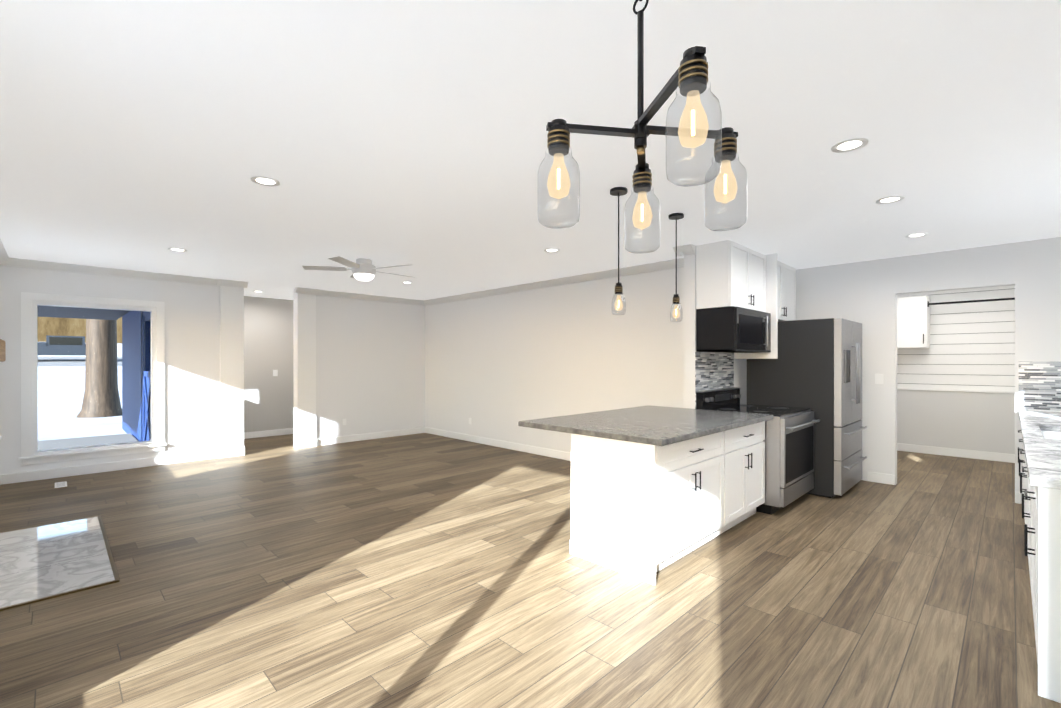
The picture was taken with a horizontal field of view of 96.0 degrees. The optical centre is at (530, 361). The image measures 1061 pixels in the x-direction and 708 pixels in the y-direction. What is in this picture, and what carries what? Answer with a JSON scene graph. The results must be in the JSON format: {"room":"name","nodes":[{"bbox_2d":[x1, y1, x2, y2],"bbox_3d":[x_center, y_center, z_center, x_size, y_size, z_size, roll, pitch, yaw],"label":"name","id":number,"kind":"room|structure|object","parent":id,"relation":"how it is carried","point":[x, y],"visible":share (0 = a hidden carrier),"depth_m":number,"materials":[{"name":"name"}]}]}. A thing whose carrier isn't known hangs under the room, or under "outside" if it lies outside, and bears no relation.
{"room":"kitchen","nodes":[
{"label":"kitchen","id":0,"kind":"room"},
{"bbox_2d":[0,339,5,361],"bbox_3d":[-3.719,0.614,3.210,0.160,1.575,1.960,0,0,-45],"label":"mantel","id":1,"kind":"object","parent":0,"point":[2,350],"visible":1,"depth_m":3.74,"materials":[{"name":"wood"}]},
{"bbox_2d":[0,265,219,474],"bbox_3d":[-5.380,0.109,6.176,2.300,2.580,0.150,0,0,-45],"label":"wall","id":2,"kind":"structure","parent":0,"point":[192,367],"depth_m":6.50,"materials":[{"name":"white paint"}]},
{"bbox_2d":[18,292,166,464],"bbox_3d":[-5.476,0.199,6.046,1.370,2.010,0.200,0,0,-45],"label":"window","id":3,"kind":"structure","parent":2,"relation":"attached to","point":[30,452],"depth_m":5.86,"materials":[{"name":"white wood"}]},
{"bbox_2d":[1,446,244,484],"bbox_3d":[-5.145,1.334,6.267,2.460,0.130,0.055,0,0,-45],"label":"baseboard","id":4,"kind":"structure","parent":2,"relation":"attached to","point":[10,478],"depth_m":6.12,"materials":[{"name":"white wood"}]},
{"bbox_2d":[1,257,247,287],"bbox_3d":[-5.111,-1.138,6.252,2.490,0.085,0.120,0,0,-45],"label":"crown molding","id":5,"kind":"structure","parent":2,"relation":"attached to","point":[28,263],"depth_m":6.11,"materials":[{"name":"white wood"}]},
{"bbox_2d":[220,286,243,448],"bbox_3d":[-4.446,0.108,7.081,0.300,2.580,0.185,0,0,-45],"label":"pilaster","id":6,"kind":"object","parent":2,"relation":"attached to","point":[231,367],"visible":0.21,"depth_m":7.01,"materials":[{"name":"white"}]},
{"bbox_2d":[122,311,150,440],"bbox_3d":[-6.737,0.022,8.291,0.180,2.750,4.738,0,0,-45],"label":"wall","id":7,"kind":"structure","parent":0,"point":[131,372],"depth_m":8.37,"materials":[{"name":"blue"}]},
{"bbox_2d":[37,305,129,319],"bbox_3d":[-9.045,-1.016,6.910,5.040,0.170,6.038,0,0,-45],"label":"roof eave","id":8,"kind":"object","parent":7,"relation":"attached to","point":[75,312],"depth_m":9.20,"materials":[{"name":"blue"}]},
{"bbox_2d":[141,296,293,440],"bbox_3d":[-5.332,0.107,8.545,2.530,2.580,0.120,0,0,-45],"label":"wall","id":9,"kind":"structure","parent":0,"point":[268,350],"depth_m":8.89,"materials":[{"name":"grey paint"}]},
{"bbox_2d":[244,428,293,438],"bbox_3d":[-5.257,1.340,8.524,2.215,0.115,0.016,0,0,-45],"label":"baseboard","id":10,"kind":"structure","parent":9,"relation":"attached to","point":[265,433],"depth_m":8.89,"materials":[{"name":"white wood"}]},
{"bbox_2d":[273,370,277,375],"bbox_3d":[-4.801,0.217,8.982,0.080,0.120,0.007,0,0,-45],"label":"light switch","id":11,"kind":"object","parent":9,"relation":"attached to","point":[275,372],"visible":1,"depth_m":8.98,"materials":[{"name":"white plastic"}]},
{"bbox_2d":[316,295,424,438],"bbox_3d":[-2.810,0.107,8.733,2.250,2.580,0.150,0,0,-45],"label":"wall","id":12,"kind":"structure","parent":0,"point":[370,366],"depth_m":8.54,"materials":[{"name":"white paint"}]},
{"bbox_2d":[293,289,315,447],"bbox_3d":[-3.698,0.108,7.825,0.290,2.580,0.185,0,0,-45],"label":"pilaster","id":13,"kind":"object","parent":12,"relation":"attached to","point":[304,365],"visible":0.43,"depth_m":7.75,"materials":[{"name":"white paint"}]},
{"bbox_2d":[295,287,424,304],"bbox_3d":[-2.885,-1.140,8.467,2.430,0.085,0.120,0,0,-45],"label":"crown molding","id":14,"kind":"structure","parent":12,"relation":"attached to","point":[366,297],"depth_m":8.33,"materials":[{"name":"white wood"}]},
{"bbox_2d":[297,427,424,448],"bbox_3d":[-2.897,1.332,8.503,2.400,0.130,0.055,0,0,-45],"label":"baseboard","id":15,"kind":"structure","parent":12,"relation":"attached to","point":[353,438],"depth_m":8.37,"materials":[{"name":"white wood"}]},
{"bbox_2d":[0,433,1060,707],"bbox_3d":[-0.076,1.449,6.305,10.100,0.100,10.950,0,0,-45],"label":"floor","id":16,"kind":"structure","parent":0,"point":[406,571],"depth_m":2.84,"materials":[{"name":"brown wood"}]},
{"bbox_2d":[0,515,118,610],"bbox_3d":[-3.495,1.396,3.433,0.690,0.012,1.800,0,0,-45],"label":"hearth","id":17,"kind":"object","parent":16,"relation":"on","point":[46,561],"visible":1,"depth_m":3.32,"materials":[{"name":"stone"}]},
{"bbox_2d":[55,481,66,487],"bbox_3d":[-5.329,1.396,5.417,0.100,0.008,0.300,0,0,-45],"label":"floor vent","id":18,"kind":"object","parent":16,"relation":"in","point":[60,484],"visible":0.98,"depth_m":5.40,"materials":[{"name":"white metal"}]},
{"bbox_2d":[570,429,729,584],"bbox_3d":[0.933,0.962,3.634,1.104,0.880,0.680,0,0,-45],"label":"base cabinet","id":19,"kind":"object","parent":16,"relation":"on","point":[654,489],"depth_m":3.27,"materials":[{"name":"white wood"}]},
{"bbox_2d":[518,405,772,444],"bbox_3d":[1.048,0.501,4.080,1.956,0.040,1.290,0,0,-45],"label":"countertop","id":20,"kind":"structure","parent":19,"relation":"on","point":[643,425],"depth_m":3.71,"materials":[{"name":"grey stone"}]},
{"bbox_2d":[730,421,764,527],"bbox_3d":[1.577,0.961,4.261,0.950,0.880,0.660,0,0,-45],"label":"base cabinet","id":21,"kind":"object","parent":16,"relation":"on","point":[747,445],"depth_m":4.06,"materials":[{"name":"white wood"}]},
{"bbox_2d":[696,388,819,514],"bbox_3d":[2.325,0.850,4.859,0.941,1.100,0.887,0,0,-45],"label":"range","id":22,"kind":"object","parent":16,"relation":"on","point":[789,453],"visible":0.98,"depth_m":4.48,"materials":[{"name":"silver metal"}]},
{"bbox_2d":[747,318,866,497],"bbox_3d":[3.160,0.480,5.447,0.960,1.840,0.991,0,0,-45],"label":"fridge","id":23,"kind":"object","parent":16,"relation":"on","point":[816,366],"visible":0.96,"depth_m":5.00,"materials":[{"name":"grey metal"}]},
{"bbox_2d":[1018,410,1060,702],"bbox_3d":[3.697,0.741,3.118,3.834,1.321,0.700,0,0,-45],"label":"base cabinet","id":24,"kind":"object","parent":16,"relation":"on","point":[1041,474],"depth_m":2.00,"materials":[{"name":"white wood"}]},
{"bbox_2d":[0,0,1060,299],"bbox_3d":[-0.076,-1.231,6.303,10.100,0.100,10.950,0,0,-45],"label":"ceiling","id":25,"kind":"structure","parent":0,"point":[410,136],"depth_m":2.46,"materials":[{"name":"white paint"}]},
{"bbox_2d":[167,248,186,251],"bbox_3d":[-3.718,-1.177,5.029,0.170,0.006,0.170,0,0,-45],"label":"recessed light","id":26,"kind":"object","parent":25,"relation":"in","point":[178,249],"visible":0.92,"depth_m":5.02,"materials":[{"name":"white plastic"}]},
{"bbox_2d":[250,176,279,186],"bbox_3d":[-1.728,-1.175,3.115,0.170,0.006,0.170,0,0,-45],"label":"recessed light","id":27,"kind":"object","parent":25,"relation":"in","point":[265,181],"visible":1,"depth_m":3.11,"materials":[{"name":"white plastic"}]},
{"bbox_2d":[302,256,415,280],"bbox_3d":[-1.909,-1.058,5.580,1.242,0.245,1.291,0,0,-45],"label":"fan","id":28,"kind":"object","parent":25,"relation":"attached to","point":[362,269],"visible":1,"depth_m":5.45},
{"bbox_2d":[544,248,559,252],"bbox_3d":[0.228,-1.177,5.061,0.170,0.006,0.170,0,0,-45],"label":"recessed light","id":29,"kind":"object","parent":25,"relation":"in","point":[551,250],"visible":1,"depth_m":5.06,"materials":[{"name":"white"}]},
{"bbox_2d":[610,187,627,314],"bbox_3d":[0.606,-0.748,3.279,0.120,0.860,0.120,0,0,-45],"label":"pendant light","id":30,"kind":"object","parent":25,"relation":"hanging from","point":[618,192],"visible":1,"depth_m":3.27,"materials":[{"name":"black metal"}]},
{"bbox_2d":[537,0,747,253],"bbox_3d":[0.325,-0.754,1.211,0.474,0.845,0.458,0,0,-45],"label":"chandelier","id":31,"kind":"object","parent":25,"relation":"hanging from","point":[689,77],"visible":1,"depth_m":1.21,"materials":[{"name":"black metal"}]},
{"bbox_2d":[668,213,683,321],"bbox_3d":[1.173,-0.749,3.843,0.120,0.860,0.120,0,0,-45],"label":"pendant light","id":32,"kind":"object","parent":25,"relation":"hanging from","point":[676,297],"visible":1,"depth_m":3.83,"materials":[{"name":"black metal"}]},
{"bbox_2d":[831,138,868,152],"bbox_3d":[1.735,-1.174,2.597,0.170,0.006,0.170,0,0,-45],"label":"recessed light","id":33,"kind":"object","parent":25,"relation":"in","point":[849,145],"visible":1,"depth_m":2.60,"materials":[{"name":"white plastic"}]},
{"bbox_2d":[876,195,904,203],"bbox_3d":[2.614,-1.175,3.471,0.170,0.006,0.170,0,0,-45],"label":"recessed light","id":34,"kind":"object","parent":25,"relation":"in","point":[889,199],"visible":0.98,"depth_m":3.46,"materials":[{"name":"white plastic"}]},
{"bbox_2d":[905,233,927,237],"bbox_3d":[3.599,-1.176,4.452,0.170,0.006,0.170,0,0,-45],"label":"recessed light","id":35,"kind":"object","parent":25,"relation":"in","point":[914,235],"visible":0.98,"depth_m":4.46,"materials":[{"name":"white plastic"}]},
{"bbox_2d":[425,267,683,452],"bbox_3d":[-0.006,0.108,7.382,0.120,2.580,5.720,0,0,-45],"label":"wall","id":36,"kind":"structure","parent":0,"point":[499,366],"depth_m":6.98,"materials":[{"name":"white paint"}]},
{"bbox_2d":[425,427,570,460],"bbox_3d":[-0.055,1.341,7.335,0.016,0.115,5.720,0,0,-45],"label":"baseboard","id":37,"kind":"structure","parent":36,"relation":"attached to","point":[563,455],"depth_m":7.70,"materials":[{"name":"white wood"}]},
{"bbox_2d":[424,258,683,304],"bbox_3d":[-0.079,-1.139,7.309,0.085,0.085,5.720,0,0,-45],"label":"crown molding","id":38,"kind":"structure","parent":36,"relation":"attached to","point":[650,267],"depth_m":6.67,"materials":[{"name":"white wood"}]},
{"bbox_2d":[684,245,746,408],"bbox_3d":[2.429,0.110,5.686,2.260,2.580,0.120,0,0,-45],"label":"wall","id":39,"kind":"structure","parent":0,"point":[740,373],"depth_m":4.90,"materials":[{"name":"white paint"}]},
{"bbox_2d":[673,244,694,256],"bbox_3d":[1.569,-1.137,4.886,0.085,0.085,0.200,0,0,-45],"label":"crown molding","id":40,"kind":"structure","parent":39,"relation":"attached to","point":[688,249],"depth_m":4.86,"materials":[{"name":"white"}]},
{"bbox_2d":[695,352,733,408],"bbox_3d":[2.009,0.200,5.177,0.942,0.600,0.007,0,0,-45],"label":"backsplash","id":41,"kind":"structure","parent":39,"relation":"attached to","point":[714,370],"depth_m":5.13,"materials":[{"name":"tile"}]},
{"bbox_2d":[696,240,767,312],"bbox_3d":[2.137,-0.855,5.049,0.940,0.644,0.350,0,0,-45],"label":"upper cabinet","id":42,"kind":"object","parent":39,"relation":"attached to","point":[729,273],"depth_m":4.77,"materials":[{"name":"white wood"}]},
{"bbox_2d":[696,306,770,352],"bbox_3d":[2.170,-0.315,5.013,0.935,0.430,0.449,0,0,-45],"label":"microwave","id":43,"kind":"object","parent":42,"relation":"attached to","point":[732,329],"visible":1,"depth_m":4.74,"materials":[{"name":"black metal"}]},
{"bbox_2d":[768,256,795,323],"bbox_3d":[2.851,-0.832,5.760,1.015,0.692,0.350,0,0,-45],"label":"upper cabinet","id":44,"kind":"object","parent":39,"relation":"attached to","point":[781,276],"depth_m":5.60,"materials":[{"name":"white wood"}]},
{"bbox_2d":[796,237,1060,503],"bbox_3d":[4.344,0.110,5.278,0.120,2.580,3.160,0,0,-45],"label":"wall","id":45,"kind":"structure","parent":0,"point":[864,293],"depth_m":5.40,"materials":[{"name":"white paint"}]},
{"bbox_2d":[875,374,882,383],"bbox_3d":[4.023,0.200,5.509,0.007,0.120,0.080,0,0,-45],"label":"switch plate","id":46,"kind":"object","parent":45,"relation":"attached to","point":[878,378],"visible":1,"depth_m":5.51,"materials":[{"name":"white plastic"}]},
{"bbox_2d":[867,471,894,484],"bbox_3d":[4.035,1.342,5.494,0.016,0.115,0.260,0,0,-45],"label":"baseboard","id":47,"kind":"structure","parent":45,"relation":"attached to","point":[876,477],"depth_m":5.49,"materials":[{"name":"white wood"}]},
{"bbox_2d":[1015,491,1020,503],"bbox_3d":[4.811,1.343,4.714,0.016,0.115,0.040,0,0,-45],"label":"baseboard","id":48,"kind":"structure","parent":45,"relation":"attached to","point":[1018,497],"depth_m":4.71,"materials":[{"name":"white wood"}]},
{"bbox_2d":[1019,362,1060,411],"bbox_3d":[5.061,0.241,4.466,0.007,0.480,0.694,0,0,-45],"label":"backsplash","id":49,"kind":"structure","parent":45,"relation":"attached to","point":[1039,386],"depth_m":4.61,"materials":[{"name":"tile"}]},
{"bbox_2d":[897,285,1014,454],"bbox_3d":[6.290,0.108,7.066,0.100,2.580,2.310,0,0,-45],"label":"wall","id":50,"kind":"structure","parent":0,"point":[972,345],"depth_m":6.92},
{"bbox_2d":[897,295,929,348],"bbox_3d":[5.598,-0.587,7.400,0.383,0.770,0.880,0,0,-45],"label":"wall cabinet","id":51,"kind":"object","parent":50,"relation":"attached to","point":[913,321],"visible":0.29,"depth_m":7.09,"materials":[{"name":"white wood"}]},
{"bbox_2d":[897,443,1014,462],"bbox_3d":[6.240,1.341,7.018,0.016,0.115,2.310,0,0,-45],"label":"baseboard","id":52,"kind":"structure","parent":50,"relation":"attached to","point":[993,456],"depth_m":6.99,"materials":[{"name":"white wood"}]},
{"bbox_2d":[897,387,1014,453],"bbox_3d":[6.240,0.844,7.024,0.030,0.870,2.280,0,0,-45],"label":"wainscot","id":53,"kind":"structure","parent":50,"relation":"attached to","point":[980,420],"depth_m":6.96,"materials":[{"name":"white"}]},
{"bbox_2d":[927,298,1014,306],"bbox_3d":[6.351,-0.841,6.507,0.060,0.080,1.448,0,0,-45],"label":"hanging rod","id":54,"kind":"object","parent":50,"relation":"attached to","point":[928,303],"visible":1,"depth_m":6.69,"materials":[{"name":"black metal"}]},
{"bbox_3d":[-2.968,0.113,2.228,0.150,2.580,9.150,0,0,-45],"label":"wall","id":55,"kind":"structure","parent":0,"visible":0},
{"bbox_2d":[0,238,8,264],"bbox_3d":[-3.008,-1.135,2.434,0.085,0.085,8.500,0,0,-45],"label":"crown molding","id":56,"kind":"structure","parent":55,"relation":"attached to","point":[4,256],"depth_m":5.12,"materials":[{"name":"white"}]},
{"label":"outside","id":57,"kind":"structure","parent":0,"visible":0},
{"bbox_2d":[37,317,121,342],"bbox_3d":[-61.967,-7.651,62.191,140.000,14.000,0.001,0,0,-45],"label":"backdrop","id":58,"kind":"structure","parent":57,"point":[53,326],"depth_m":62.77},
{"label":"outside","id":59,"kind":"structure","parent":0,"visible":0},
{"bbox_2d":[38,357,121,365],"bbox_3d":[-34.459,-0.036,34.551,120.000,0.636,10.000,0,0,-45],"label":"street","id":60,"kind":"structure","parent":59,"point":[61,361],"depth_m":34.63,"materials":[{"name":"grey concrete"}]},
{"bbox_2d":[38,335,85,354],"bbox_3d":[-34.105,-0.937,34.903,5.600,1.800,1.920,0,0,-45],"label":"truck","id":61,"kind":"object","parent":60,"relation":"on","point":[61,345],"depth_m":34.20,"materials":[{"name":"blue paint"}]},
{"bbox_2d":[38,343,126,440],"bbox_3d":[-27.406,-0.519,27.462,120.000,4.198,102.000,0,0,-45],"label":"snow","id":62,"kind":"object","parent":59,"point":[60,400],"depth_m":16.85,"materials":[{"name":"white snow"}]},
{"bbox_2d":[38,433,138,450],"bbox_3d":[-7.607,1.474,6.156,4.012,0.350,2.938,0,0,-45],"label":"stoop","id":63,"kind":"structure","parent":62,"relation":"on","point":[81,442],"depth_m":7.74,"materials":[{"name":"grey concrete"}]},
{"bbox_2d":[77,319,121,417],"bbox_3d":[-13.021,-3.330,14.245,5.422,10.044,2.172,0,0,-45],"label":"trunk","id":64,"kind":"object","parent":62,"relation":"on","point":[101,397],"depth_m":13.73,"materials":[{"name":"brown plant"}]}
]}

